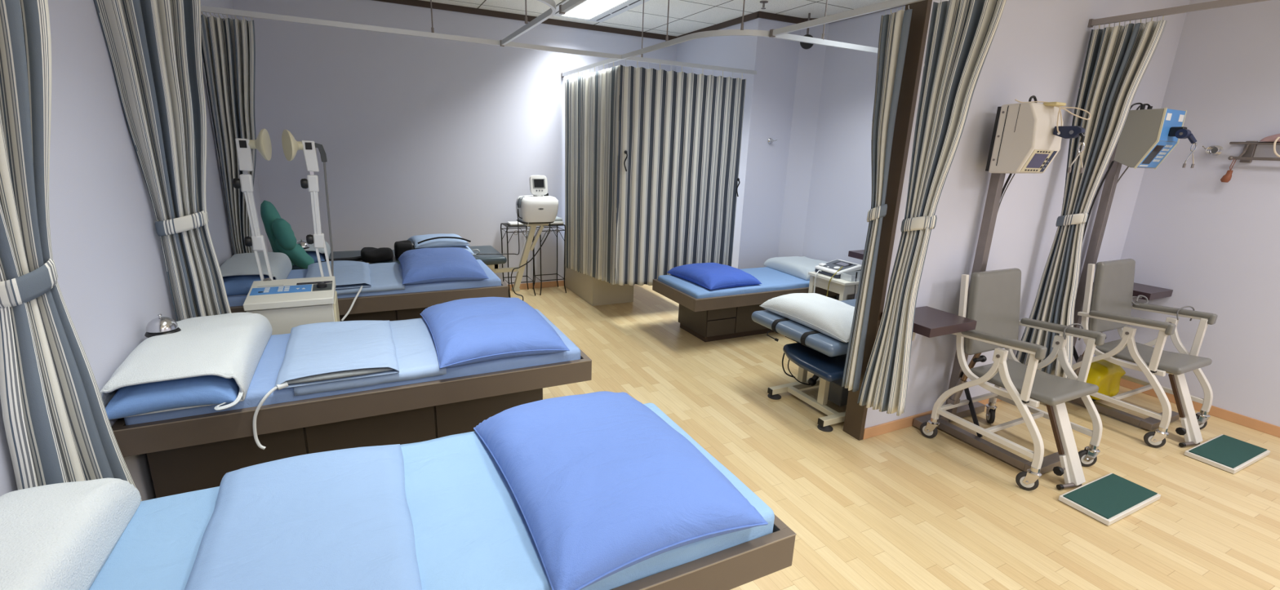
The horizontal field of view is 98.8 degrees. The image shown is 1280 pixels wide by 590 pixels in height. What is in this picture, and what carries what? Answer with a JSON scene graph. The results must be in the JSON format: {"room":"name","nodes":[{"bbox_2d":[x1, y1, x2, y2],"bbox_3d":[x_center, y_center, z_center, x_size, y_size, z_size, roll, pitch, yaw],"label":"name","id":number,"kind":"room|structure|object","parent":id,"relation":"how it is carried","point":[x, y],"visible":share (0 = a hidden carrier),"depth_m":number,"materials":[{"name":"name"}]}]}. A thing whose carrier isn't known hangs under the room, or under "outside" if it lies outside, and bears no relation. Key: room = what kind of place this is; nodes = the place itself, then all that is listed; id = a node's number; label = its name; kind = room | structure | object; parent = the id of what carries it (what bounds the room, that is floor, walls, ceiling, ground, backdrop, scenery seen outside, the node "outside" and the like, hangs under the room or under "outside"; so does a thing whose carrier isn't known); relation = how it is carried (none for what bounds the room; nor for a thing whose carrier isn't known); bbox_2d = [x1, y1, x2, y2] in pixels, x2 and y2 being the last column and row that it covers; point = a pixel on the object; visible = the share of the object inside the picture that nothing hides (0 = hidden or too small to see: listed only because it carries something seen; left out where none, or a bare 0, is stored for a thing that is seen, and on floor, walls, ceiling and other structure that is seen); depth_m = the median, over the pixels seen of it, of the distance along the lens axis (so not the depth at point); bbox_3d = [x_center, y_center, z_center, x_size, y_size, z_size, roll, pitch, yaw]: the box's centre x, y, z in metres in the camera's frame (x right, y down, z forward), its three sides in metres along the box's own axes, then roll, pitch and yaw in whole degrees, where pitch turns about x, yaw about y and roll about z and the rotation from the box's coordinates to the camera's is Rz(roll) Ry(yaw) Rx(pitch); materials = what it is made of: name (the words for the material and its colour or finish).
{"room":"physical therapy room","nodes":[
{"label":"physical therapy room","id":0,"kind":"room"},
{"bbox_2d":[0,0,142,501],"bbox_3d":[-1.359,0.037,1.280,0.275,2.210,0.355,-5,17,-26],"label":"curtain","id":1,"kind":"object","parent":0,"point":[58,428],"visible":0.76,"depth_m":1.30,"materials":[{"name":"fabric"}]},
{"bbox_2d":[0,0,267,501],"bbox_3d":[-1.437,-0.106,0.910,0.150,2.825,9.300,-5,17,-26],"label":"wall","id":2,"kind":"structure","parent":0,"point":[108,253],"depth_m":1.89,"materials":[{"name":"white paint"}]},
{"bbox_2d":[231,0,676,284],"bbox_3d":[-1.535,-1.430,5.787,4.190,2.825,0.170,-5,17,-26],"label":"wall","id":3,"kind":"structure","parent":0,"point":[418,135],"depth_m":5.30,"materials":[{"name":"white paint"}]},
{"bbox_2d":[373,0,676,39],"bbox_3d":[-1.444,-2.744,5.345,4.190,0.052,0.016,-5,17,-26],"label":"trim","id":4,"kind":"structure","parent":3,"relation":"attached to","point":[411,2],"depth_m":5.46,"materials":[{"name":"brown wood"}]},
{"bbox_2d":[506,280,564,290],"bbox_3d":[-1.544,-0.076,6.069,4.190,0.065,0.012,-5,17,-26],"label":"baseboard","id":5,"kind":"structure","parent":3,"relation":"attached to","point":[544,284],"depth_m":6.27,"materials":[{"name":"brown wood"}]},
{"bbox_2d":[676,11,759,37],"bbox_3d":[0.755,-2.737,5.623,0.016,0.052,1.474,-5,17,-26],"label":"trim","id":6,"kind":"structure","parent":3,"relation":"attached to","point":[753,15],"depth_m":5.38,"materials":[{"name":"brown wood"}]},
{"bbox_2d":[421,0,888,36],"bbox_3d":[1.276,-1.771,1.837,6.200,0.100,9.300,-5,17,-26],"label":"ceiling","id":7,"kind":"structure","parent":0,"point":[685,16],"depth_m":5.07,"materials":[{"name":"tile"}]},
{"bbox_2d":[200,0,756,74],"bbox_3d":[-0.783,-2.127,4.108,4.183,0.546,0.026,-5,17,-26],"label":"track","id":8,"kind":"object","parent":7,"relation":"hanging from","point":[203,8],"visible":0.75,"depth_m":3.88,"materials":[{"name":"silver metal"}]},
{"bbox_2d":[200,11,256,254],"bbox_3d":[-2.574,-0.658,3.644,0.298,2.189,0.127,-5,17,-26],"label":"curtain","id":9,"kind":"object","parent":8,"relation":"hanging from","point":[228,45],"visible":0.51,"depth_m":3.44,"materials":[{"name":"fabric"}]},
{"bbox_2d":[614,59,746,285],"bbox_3d":[0.379,-1.007,5.008,1.280,2.015,0.074,-5,17,-25],"label":"curtain","id":10,"kind":"object","parent":8,"relation":"hanging from","point":[680,134],"visible":0.93,"depth_m":4.97,"materials":[{"name":"fabric"}]},
{"bbox_2d":[499,0,555,46],"bbox_3d":[-1.008,-1.765,2.741,1.049,0.547,2.399,8,16,22],"label":"track","id":11,"kind":"object","parent":7,"relation":"hanging from","point":[550,12],"visible":1,"depth_m":3.33,"materials":[{"name":"silver metal"}]},
{"bbox_2d":[93,0,231,321],"bbox_3d":[-1.917,-0.284,2.352,0.303,2.190,0.322,-5,17,-26],"label":"curtain","id":12,"kind":"object","parent":11,"relation":"hanging from","point":[154,46],"visible":0.66,"depth_m":2.26,"materials":[{"name":"fabric"}]},
{"bbox_2d":[559,0,585,14],"bbox_3d":[0.005,-1.305,2.145,0.026,0.042,1.933,-5,17,-26],"label":"track","id":13,"kind":"object","parent":11,"relation":"attached to","point":[570,4],"visible":1,"depth_m":2.86,"materials":[{"name":"silver metal"}]},
{"bbox_2d":[553,0,649,22],"bbox_3d":[-0.392,-2.620,4.971,0.600,0.017,1.220,-5,17,-26],"label":"recessed light","id":14,"kind":"object","parent":7,"relation":"in","point":[609,9],"visible":0.94,"depth_m":5.08,"materials":[{"name":"white plastic"}]},
{"bbox_2d":[560,0,878,77],"bbox_3d":[0.385,-2.125,4.258,3.617,0.545,1.537,10,17,28],"label":"track","id":15,"kind":"object","parent":7,"relation":"hanging from","point":[741,32],"visible":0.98,"depth_m":3.60,"materials":[{"name":"silver metal"}]},
{"bbox_2d":[564,59,620,284],"bbox_3d":[-0.498,-1.129,5.354,0.069,2.024,1.399,-5,17,-26],"label":"curtain","id":16,"kind":"object","parent":15,"relation":"hanging from","point":[592,100],"visible":0.97,"depth_m":5.22,"materials":[{"name":"fabric"}]},
{"bbox_2d":[768,0,924,37],"bbox_3d":[1.513,-1.220,2.031,0.026,0.042,3.148,-5,17,-26],"label":"track","id":17,"kind":"object","parent":15,"relation":"attached to","point":[889,4],"visible":1,"depth_m":2.87,"materials":[{"name":"silver metal"}]},
{"bbox_2d":[857,0,1006,416],"bbox_3d":[1.345,-0.321,2.603,0.106,2.014,0.415,-5,17,-24],"label":"curtain","id":18,"kind":"object","parent":17,"relation":"hanging from","point":[962,33],"visible":1,"depth_m":2.53,"materials":[{"name":"fabric"}]},
{"bbox_2d":[760,0,768,8],"bbox_3d":[1.051,-2.464,4.661,0.069,0.055,0.069,-5,17,-26],"label":"sprinkler head","id":19,"kind":"object","parent":7,"relation":"attached to","point":[763,2],"visible":1,"depth_m":4.65},
{"bbox_2d":[800,13,813,48],"bbox_3d":[1.528,-2.396,4.977,0.121,0.314,0.109,7,16,17],"label":"security camera","id":20,"kind":"object","parent":7,"relation":"hanging from","point":[804,45],"visible":0.41,"depth_m":4.97,"materials":[{"name":"black plastic"}]},
{"bbox_2d":[675,17,828,269],"bbox_3d":[1.097,-1.436,6.176,0.860,2.825,1.850,-5,17,-26],"label":"wall column","id":21,"kind":"structure","parent":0,"point":[782,100],"depth_m":5.43,"materials":[{"name":"white paint"}]},
{"bbox_2d":[768,137,777,143],"bbox_3d":[1.298,-1.510,5.374,0.078,0.052,0.046,-5,17,-26],"label":"wall hook","id":22,"kind":"object","parent":21,"relation":"attached to","point":[771,140],"visible":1,"depth_m":5.37,"materials":[{"name":"silver metal"}]},
{"bbox_2d":[802,5,905,300],"bbox_3d":[2.292,-0.962,4.590,0.200,2.825,2.180,-5,17,-26],"label":"wall","id":23,"kind":"structure","parent":0,"point":[840,194],"depth_m":5.08,"materials":[{"name":"white paint"}]},
{"bbox_2d":[757,11,817,23],"bbox_3d":[1.409,-2.574,5.111,0.705,0.052,0.133,-1,15,-11],"label":"trim","id":24,"kind":"structure","parent":23,"relation":"attached to","point":[762,15],"depth_m":5.09,"materials":[{"name":"brown wood"}]},
{"bbox_2d":[848,249,864,260],"bbox_3d":[2.136,-0.268,4.495,0.279,0.050,0.850,-5,17,-26],"label":"wall shelf","id":25,"kind":"object","parent":23,"relation":"attached to","point":[859,255],"visible":0.24,"depth_m":4.74,"materials":[{"name":"laminate"}]},
{"bbox_2d":[827,4,905,23],"bbox_3d":[2.246,-2.290,4.180,0.016,0.052,2.180,-5,17,-26],"label":"trim","id":26,"kind":"structure","parent":23,"relation":"attached to","point":[904,5],"depth_m":4.74,"materials":[{"name":"brown wood"}]},
{"bbox_2d":[510,284,1279,589],"bbox_3d":[1.170,1.050,2.600,6.200,0.100,9.300,-5,17,-26],"label":"floor","id":27,"kind":"structure","parent":0,"point":[904,508],"depth_m":2.80,"materials":[{"name":"brown wood"}]},
{"bbox_2d":[231,128,340,335],"bbox_3d":[-1.833,-0.035,2.903,0.429,1.619,0.443,-5,17,-26],"label":"machine","id":28,"kind":"object","parent":27,"relation":"on","point":[286,304],"visible":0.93,"depth_m":2.83,"materials":[{"name":"white plastic"}]},
{"bbox_2d":[111,308,591,497],"bbox_3d":[-1.148,0.564,2.540,1.677,0.704,0.751,-5,17,-26],"label":"bed","id":29,"kind":"object","parent":27,"relation":"on","point":[188,450],"visible":0.41,"depth_m":2.15,"materials":[{"name":"brown laminate"}]},
{"bbox_2d":[99,312,272,420],"bbox_3d":[-1.689,0.224,2.096,0.382,0.151,0.813,-5,17,-26],"label":"pillow","id":30,"kind":"object","parent":29,"relation":"on","point":[215,359],"visible":0.93,"depth_m":1.88,"materials":[{"name":"fabric"}]},
{"bbox_2d":[144,314,181,337],"bbox_3d":[-1.835,0.111,2.104,0.107,0.079,0.107,-5,17,-26],"label":"bell","id":31,"kind":"object","parent":30,"relation":"on","point":[159,326],"visible":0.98,"depth_m":2.08,"materials":[{"name":"silver metal"}]},
{"bbox_2d":[293,318,446,395],"bbox_3d":[-1.185,0.241,2.424,0.534,0.043,0.706,-5,17,-26],"label":"sheet","id":32,"kind":"object","parent":29,"relation":"on","point":[416,354],"visible":0.28,"depth_m":2.27,"materials":[{"name":"blue fabric"}]},
{"bbox_2d":[252,320,399,449],"bbox_3d":[-1.308,0.323,2.345,0.495,0.255,0.737,-5,17,-26],"label":"pad","id":33,"kind":"object","parent":32,"relation":"on","point":[321,353],"visible":1,"depth_m":2.25,"materials":[{"name":"blue fabric"}]},
{"bbox_2d":[420,297,569,368],"bbox_3d":[-0.724,0.124,2.622,0.545,0.130,0.775,-5,17,-26],"label":"pillow","id":34,"kind":"object","parent":29,"relation":"on","point":[464,331],"visible":1,"depth_m":2.40,"materials":[{"name":"fabric"}]},
{"bbox_2d":[226,259,508,321],"bbox_3d":[-1.811,0.204,3.778,1.643,0.702,0.751,-5,17,-26],"label":"bed","id":35,"kind":"object","parent":27,"relation":"on","point":[409,303],"visible":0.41,"depth_m":3.53,"materials":[{"name":"brown laminate"}]},
{"bbox_2d":[219,252,292,296],"bbox_3d":[-2.384,-0.150,3.384,0.337,0.154,0.714,-5,17,-26],"label":"pillow","id":36,"kind":"object","parent":35,"relation":"on","point":[239,272],"visible":0.64,"depth_m":3.20,"materials":[{"name":"fabric"}]},
{"bbox_2d":[335,262,404,294],"bbox_3d":[-1.863,-0.117,3.654,0.508,0.039,0.703,-5,17,-26],"label":"sheet","id":37,"kind":"object","parent":35,"relation":"on","point":[384,277],"visible":0.45,"depth_m":3.54,"materials":[{"name":"blue fabric"}]},
{"bbox_2d":[304,260,371,321],"bbox_3d":[-1.932,-0.050,3.524,0.379,0.205,0.857,-5,17,-26],"label":"pad","id":38,"kind":"object","parent":37,"relation":"on","point":[347,273],"visible":0.71,"depth_m":3.56,"materials":[{"name":"blue fabric"}]},
{"bbox_2d":[397,247,488,284],"bbox_3d":[-1.412,-0.239,3.875,0.554,0.132,0.820,-5,17,-26],"label":"pillow","id":39,"kind":"object","parent":35,"relation":"on","point":[423,265],"visible":1,"depth_m":3.62,"materials":[{"name":"fabric"}]},
{"bbox_2d":[291,245,519,272],"bbox_3d":[-2.087,-0.057,4.880,1.970,0.610,0.680,-5,17,-26],"label":"bed","id":40,"kind":"object","parent":27,"relation":"on","point":[492,261],"visible":0.21,"depth_m":4.86,"materials":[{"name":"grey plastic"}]},
{"bbox_2d":[260,200,293,266],"bbox_3d":[-2.720,-0.449,4.118,0.172,0.520,0.242,-5,17,-26],"label":"bolster cushion","id":41,"kind":"object","parent":40,"relation":"on","point":[268,213],"visible":0.44,"depth_m":4.00,"materials":[{"name":"teal fabric"}]},
{"bbox_2d":[274,239,314,269],"bbox_3d":[-2.570,-0.312,4.083,0.237,0.254,0.207,-5,17,-26],"label":"bolster cushion","id":42,"kind":"object","parent":40,"relation":"on","point":[297,255],"visible":0.54,"depth_m":4.03,"materials":[{"name":"teal fabric"}]},
{"bbox_2d":[271,217,296,250],"bbox_3d":[-2.573,-0.440,3.970,0.142,0.231,0.164,-5,17,-26],"label":"cushion","id":43,"kind":"object","parent":42,"relation":"on","point":[283,233],"visible":1,"depth_m":3.92,"materials":[{"name":"teal fabric"}]},
{"bbox_2d":[271,240,330,265],"bbox_3d":[-2.758,-0.354,4.469,0.397,0.131,0.533,-5,17,-26],"label":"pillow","id":44,"kind":"object","parent":40,"relation":"on","point":[311,251],"visible":0.23,"depth_m":4.34,"materials":[{"name":"fabric"}]},
{"bbox_2d":[297,239,309,248],"bbox_3d":[-2.656,-0.399,4.311,0.107,0.079,0.107,-5,17,-26],"label":"bell","id":45,"kind":"object","parent":44,"relation":"on","point":[304,245],"visible":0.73,"depth_m":4.29,"materials":[{"name":"silver metal"}]},
{"bbox_2d":[306,251,325,262],"bbox_3d":[-2.760,-0.340,4.466,0.364,0.096,0.510,-5,17,-26],"label":"pillow","id":46,"kind":"object","parent":44,"relation":"on","point":[313,254],"depth_m":4.33,"materials":[{"name":"fabric"}]},
{"bbox_2d":[291,250,367,270],"bbox_3d":[-2.650,-0.268,4.538,0.700,0.065,0.660,-5,17,-26],"label":"cushion","id":47,"kind":"object","parent":40,"relation":"on","point":[348,254],"depth_m":4.71,"materials":[{"name":"blue fabric"}]},
{"bbox_2d":[320,240,421,262],"bbox_3d":[-2.203,-0.362,4.545,0.814,0.143,0.266,-8,18,-34],"label":"harness","id":48,"kind":"object","parent":40,"relation":"on","point":[371,255],"visible":0.73,"depth_m":4.49,"materials":[{"name":"black fabric"}]},
{"bbox_2d":[369,245,506,264],"bbox_3d":[-1.814,-0.339,4.917,1.100,0.065,0.640,-5,17,-26],"label":"cushion","id":49,"kind":"object","parent":40,"relation":"on","point":[486,259],"depth_m":4.87,"materials":[{"name":"grey leather"}]},
{"bbox_2d":[431,245,475,254],"bbox_3d":[-1.768,-0.426,4.945,0.465,0.085,0.435,-5,17,-26],"label":"pillow","id":50,"kind":"object","parent":40,"relation":"on","point":[466,247],"visible":0.23,"depth_m":4.86,"materials":[{"name":"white fabric"}]},
{"bbox_2d":[407,233,470,248],"bbox_3d":[-1.817,-0.499,4.939,0.465,0.069,0.445,-7,17,-29],"label":"pillow","id":51,"kind":"object","parent":50,"relation":"on","point":[439,242],"visible":0.81,"depth_m":4.81,"materials":[{"name":"blue fabric"}]},
{"bbox_2d":[417,236,471,244],"bbox_3d":[-1.701,-0.477,4.773,0.447,0.058,0.037,-7,18,-31],"label":"strap","id":52,"kind":"object","parent":51,"relation":"on","point":[425,240],"visible":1,"depth_m":4.77,"materials":[{"name":"black fabric"}]},
{"bbox_2d":[88,403,796,589],"bbox_3d":[-0.547,0.881,1.437,1.727,0.710,0.752,-5,17,-26],"label":"bed","id":53,"kind":"object","parent":27,"relation":"on","point":[157,549],"visible":0.3,"depth_m":1.29,"materials":[{"name":"blue fabric"}]},
{"bbox_2d":[0,478,141,589],"bbox_3d":[-1.174,0.548,0.969,0.248,0.134,0.728,-5,17,-26],"label":"pillow","id":54,"kind":"object","parent":53,"relation":"on","point":[58,536],"visible":1,"depth_m":1.10,"materials":[{"name":"white fabric"}]},
{"bbox_2d":[400,431,551,589],"bbox_3d":[-0.594,0.553,1.315,0.604,0.038,0.710,-5,17,-26],"label":"sheet","id":55,"kind":"object","parent":53,"relation":"on","point":[471,531],"visible":0.44,"depth_m":1.32,"materials":[{"name":"blue fabric"}]},
{"bbox_2d":[184,444,422,589],"bbox_3d":[-0.744,0.524,1.233,0.425,0.054,0.686,-5,17,-26],"label":"pad","id":56,"kind":"object","parent":55,"relation":"on","point":[338,519],"visible":1,"depth_m":1.24,"materials":[{"name":"blue fabric"}]},
{"bbox_2d":[473,391,768,589],"bbox_3d":[-0.104,0.441,1.518,0.564,0.129,0.779,-5,17,-26],"label":"pillow","id":57,"kind":"object","parent":53,"relation":"on","point":[602,485],"visible":1,"depth_m":1.32,"materials":[{"name":"fabric"}]},
{"bbox_2d":[500,222,535,295],"bbox_3d":[-1.313,-0.380,5.893,0.306,0.758,0.296,-5,17,-26],"label":"wire plant stand","id":58,"kind":"object","parent":27,"relation":"on","point":[507,225],"visible":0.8,"depth_m":5.84,"materials":[{"name":"black metal"}]},
{"bbox_2d":[502,223,525,226],"bbox_3d":[-1.300,-0.741,5.795,0.270,0.005,0.246,-5,17,-26],"label":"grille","id":59,"kind":"object","parent":58,"relation":"attached to","point":[505,224],"depth_m":5.72,"materials":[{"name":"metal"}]},
{"bbox_2d":[506,221,523,225],"bbox_3d":[-1.310,-0.754,5.769,0.140,0.023,0.140,-5,17,-26],"label":"pack","id":60,"kind":"object","parent":58,"relation":"on","point":[511,223],"visible":0.8,"depth_m":5.72,"materials":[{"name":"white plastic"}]},
{"bbox_2d":[511,175,558,291],"bbox_3d":[-1.001,-0.578,5.153,0.442,1.072,0.282,-5,17,-26],"label":"console","id":61,"kind":"object","parent":27,"relation":"on","point":[540,209],"visible":0.99,"depth_m":5.04,"materials":[{"name":"white plastic"}]},
{"bbox_2d":[476,208,522,254],"bbox_3d":[-1.246,-0.547,4.879,0.452,0.428,0.055,-12,21,-42],"label":"cable","id":62,"kind":"object","parent":61,"relation":"attached to","point":[517,209],"visible":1,"depth_m":4.96,"materials":[{"name":"black plastic"}]},
{"bbox_2d":[515,222,528,275],"bbox_3d":[-1.081,-0.461,5.030,0.132,0.586,0.023,3,15,3],"label":"cable","id":63,"kind":"object","parent":61,"relation":"attached to","point":[528,222],"visible":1,"depth_m":5.04,"materials":[{"name":"white plastic"}]},
{"bbox_2d":[508,223,550,300],"bbox_3d":[-1.025,-0.232,5.131,0.410,0.870,0.059,-5,17,-26],"label":"cable","id":64,"kind":"object","parent":61,"relation":"hanging from","point":[549,224],"visible":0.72,"depth_m":5.10,"materials":[{"name":"black plastic"}]},
{"bbox_2d":[516,219,554,224],"bbox_3d":[-0.980,-0.688,5.133,0.320,0.019,0.250,-5,17,-26],"label":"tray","id":65,"kind":"object","parent":61,"relation":"on","point":[523,221],"depth_m":5.02,"materials":[{"name":"white plastic"}]},
{"bbox_2d":[533,224,566,295],"bbox_3d":[-1.000,-0.410,6.047,0.306,0.758,0.296,-5,17,-26],"label":"wire plant stand","id":66,"kind":"object","parent":27,"relation":"on","point":[557,225],"visible":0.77,"depth_m":5.98,"materials":[{"name":"black metal"}]},
{"bbox_2d":[548,221,563,224],"bbox_3d":[-0.941,-0.795,5.954,0.170,0.034,0.210,-5,17,-26],"label":"folded cloth","id":67,"kind":"object","parent":66,"relation":"on","point":[554,222],"visible":0.5,"depth_m":5.87,"materials":[{"name":"white fabric"}]},
{"bbox_2d":[555,216,562,221],"bbox_3d":[-0.942,-0.828,5.950,0.150,0.034,0.200,-5,17,-26],"label":"folded cloth","id":68,"kind":"object","parent":67,"relation":"on","point":[557,219],"visible":0.38,"depth_m":5.88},
{"bbox_2d":[564,267,633,306],"bbox_3d":[-0.261,-0.225,5.926,0.715,0.520,1.290,-5,17,-26],"label":"bed","id":69,"kind":"object","parent":27,"relation":"on","point":[594,291],"visible":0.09,"depth_m":5.74,"materials":[{"name":"beige laminate"}]},
{"bbox_2d":[652,266,839,342],"bbox_3d":[1.049,0.069,5.071,1.745,0.494,0.726,-5,17,-26],"label":"bed","id":70,"kind":"object","parent":27,"relation":"on","point":[706,314],"visible":0.51,"depth_m":4.72,"materials":[{"name":"brown laminate"}]},
{"bbox_2d":[666,262,761,289],"bbox_3d":[0.643,-0.193,4.817,0.545,0.114,0.665,-6,17,-29],"label":"pillow","id":71,"kind":"object","parent":70,"relation":"on","point":[710,276],"visible":1,"depth_m":4.64,"materials":[{"name":"blue fabric"}]},
{"bbox_2d":[764,256,826,280],"bbox_3d":[1.586,-0.279,5.282,0.478,0.108,0.648,-5,17,-23],"label":"pillow","id":72,"kind":"object","parent":70,"relation":"on","point":[799,267],"visible":0.65,"depth_m":5.20,"materials":[{"name":"white fabric"}]},
{"bbox_2d":[751,298,856,431],"bbox_3d":[1.481,0.409,3.777,1.300,0.545,0.795,-5,17,-26],"label":"table","id":73,"kind":"object","parent":27,"relation":"on","point":[818,353],"visible":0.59,"depth_m":3.44,"materials":[{"name":"blue leather"}]},
{"bbox_2d":[751,298,856,356],"bbox_3d":[1.492,0.183,3.738,1.275,0.078,0.760,-5,17,-26],"label":"cushion","id":74,"kind":"object","parent":73,"relation":"on","point":[825,344],"depth_m":3.40,"materials":[{"name":"blue"}]},
{"bbox_2d":[760,293,854,342],"bbox_3d":[1.195,0.107,3.550,0.425,0.132,0.785,-5,17,-26],"label":"pillow","id":75,"kind":"object","parent":73,"relation":"on","point":[832,317],"visible":0.68,"depth_m":3.44,"materials":[{"name":"white fabric"}]},
{"bbox_2d":[782,342,846,382],"bbox_3d":[1.300,0.386,3.514,0.750,0.055,0.515,-5,17,-26],"label":"cushion","id":76,"kind":"object","parent":73,"relation":"on","point":[830,369],"depth_m":3.33,"materials":[{"name":"blue leather"}]},
{"bbox_2d":[808,271,859,301],"bbox_3d":[1.758,0.120,4.777,0.475,0.600,0.420,-5,17,-26],"label":"bedside table","id":77,"kind":"object","parent":27,"relation":"on","point":[844,286],"visible":0.36,"depth_m":4.55,"materials":[{"name":"white paint"}]},
{"bbox_2d":[814,259,862,278],"bbox_3d":[1.708,-0.229,4.714,0.300,0.098,0.270,-5,17,-26],"label":"electrotherapy device","id":78,"kind":"object","parent":77,"relation":"on","point":[828,268],"visible":0.88,"depth_m":4.64,"materials":[{"name":"grey plastic"}]},
{"bbox_2d":[813,270,821,293],"bbox_3d":[1.513,-0.070,4.676,0.068,0.270,0.139,3,15,3],"label":"cable","id":79,"kind":"object","parent":78,"relation":"attached to","point":[819,270],"visible":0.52,"depth_m":4.69,"materials":[{"name":"white plastic"}]},
{"bbox_2d":[826,266,843,296],"bbox_3d":[1.629,-0.070,4.596,0.156,0.334,0.030,-5,17,-26],"label":"cable","id":80,"kind":"object","parent":78,"relation":"hanging from","point":[842,266],"visible":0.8,"depth_m":4.55,"materials":[{"name":"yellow plastic"}]},
{"bbox_2d":[912,95,1090,474],"bbox_3d":[2.124,-0.073,2.973,0.615,1.921,0.648,-5,17,-26],"label":"traction machine","id":81,"kind":"object","parent":27,"relation":"on","point":[1027,136],"visible":0.91,"depth_m":2.87,"materials":[{"name":"metal"}]},
{"bbox_2d":[920,267,1160,525],"bbox_3d":[2.158,0.443,2.876,0.644,1.000,0.945,-5,17,-26],"label":"chair","id":82,"kind":"object","parent":27,"relation":"on","point":[994,295],"visible":0.99,"depth_m":2.94,"materials":[{"name":"white metal"}]},
{"bbox_2d":[1070,102,1197,431],"bbox_3d":[3.228,-0.198,3.512,0.615,1.960,0.651,-5,17,-26],"label":"traction machine","id":83,"kind":"object","parent":27,"relation":"on","point":[1148,135],"visible":0.76,"depth_m":3.41,"materials":[{"name":"metal"}]},
{"bbox_2d":[1085,359,1125,399],"bbox_3d":[3.128,0.567,3.757,0.336,0.254,0.219,-5,17,-26],"label":"plastic bag","id":84,"kind":"object","parent":83,"relation":"on","point":[1107,375],"visible":0.51,"depth_m":3.66,"materials":[{"name":"yellow plastic"}]},
{"bbox_2d":[1071,258,1270,474],"bbox_3d":[3.236,0.357,3.341,0.644,1.000,0.945,-5,17,-26],"label":"chair","id":85,"kind":"object","parent":27,"relation":"on","point":[1111,303],"visible":0.79,"depth_m":3.36,"materials":[{"name":"white metal"}]},
{"bbox_2d":[1132,294,1148,305],"bbox_3d":[3.350,0.034,3.679,0.092,0.067,0.062,8,16,20],"label":"cable","id":86,"kind":"object","parent":85,"relation":"attached to","point":[1140,295],"visible":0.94,"depth_m":3.67,"materials":[{"name":"grey plastic"}]},
{"bbox_2d":[862,0,1190,439],"bbox_3d":[2.435,-0.640,3.421,2.488,2.825,0.117,-5,17,-26],"label":"wall","id":87,"kind":"structure","parent":0,"point":[1038,48],"depth_m":3.22,"materials":[{"name":"white paint"}]},
{"bbox_2d":[841,4,912,391],"bbox_3d":[1.211,-0.430,2.883,0.096,1.959,0.186,-5,17,-26],"label":"curtain","id":88,"kind":"object","parent":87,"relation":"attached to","point":[894,32],"visible":1,"depth_m":2.78,"materials":[{"name":"fabric"}]},
{"bbox_2d":[842,0,932,440],"bbox_3d":[1.307,-0.534,2.872,0.030,2.825,0.125,-5,17,-26],"label":"pillar","id":89,"kind":"structure","parent":87,"relation":"attached to","point":[855,415],"depth_m":2.82,"materials":[{"name":"brown wood"}]},
{"bbox_2d":[880,306,977,341],"bbox_3d":[1.541,0.212,2.961,0.367,0.200,0.297,-5,17,-26],"label":"wall shelf","id":90,"kind":"object","parent":87,"relation":"attached to","point":[929,322],"visible":0.77,"depth_m":2.86,"materials":[{"name":"laminate"}]},
{"bbox_2d":[1089,282,1173,307],"bbox_3d":[3.474,0.033,3.903,0.318,0.200,0.339,-5,17,-26],"label":"wall shelf","id":91,"kind":"object","parent":87,"relation":"attached to","point":[1151,292],"visible":0.37,"depth_m":3.75,"materials":[{"name":"laminate"}]},
{"bbox_2d":[1087,0,1269,27],"bbox_3d":[3.108,-1.310,2.268,0.026,0.042,2.177,-6,17,-27],"label":"track","id":92,"kind":"object","parent":87,"relation":"attached to","point":[1218,3],"visible":1,"depth_m":2.87,"materials":[{"name":"silver metal"}]},
{"bbox_2d":[1015,15,1166,378],"bbox_3d":[2.649,-0.509,3.306,0.140,2.094,0.329,-5,17,-26],"label":"curtain","id":93,"kind":"object","parent":92,"relation":"hanging from","point":[1117,58],"visible":0.89,"depth_m":3.22,"materials":[{"name":"fabric"}]},
{"bbox_2d":[1093,0,1279,426],"bbox_3d":[4.774,-0.112,1.791,0.170,2.825,5.270,-5,17,-26],"label":"wall","id":94,"kind":"structure","parent":0,"point":[1209,241],"depth_m":3.55,"materials":[{"name":"white paint"}]},
{"bbox_2d":[1120,378,1279,437],"bbox_3d":[4.624,1.217,2.147,0.012,0.065,4.953,-5,17,-26],"label":"baseboard","id":95,"kind":"structure","parent":94,"relation":"attached to","point":[1238,419],"depth_m":3.60,"materials":[{"name":"brown wood"}]},
{"bbox_2d":[1201,145,1222,155],"bbox_3d":[3.699,-0.936,3.548,0.063,0.064,0.090,-5,17,-26],"label":"wall hook","id":96,"kind":"object","parent":94,"relation":"attached to","point":[1214,150],"visible":1,"depth_m":3.54,"materials":[{"name":"silver metal"}]},
{"bbox_2d":[1227,141,1279,162],"bbox_3d":[3.859,-0.835,3.216,0.087,0.130,0.599,-5,17,-26],"label":"wall rack","id":97,"kind":"object","parent":94,"relation":"attached to","point":[1247,154],"visible":1,"depth_m":3.40,"materials":[{"name":"metal"}]},
{"bbox_2d":[1220,159,1235,182],"bbox_3d":[3.728,-0.789,3.477,0.044,0.145,0.045,-5,17,-26],"label":"tassel","id":98,"kind":"object","parent":97,"relation":"hanging from","point":[1227,177],"visible":1,"depth_m":3.47,"materials":[{"name":"brown"}]},
{"bbox_2d":[1260,133,1279,157],"bbox_3d":[3.864,-0.875,3.151,0.121,0.190,0.440,-5,17,-26],"label":"sling","id":99,"kind":"object","parent":97,"relation":"on","point":[1274,138],"visible":1,"depth_m":3.26,"materials":[{"name":"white fabric"}]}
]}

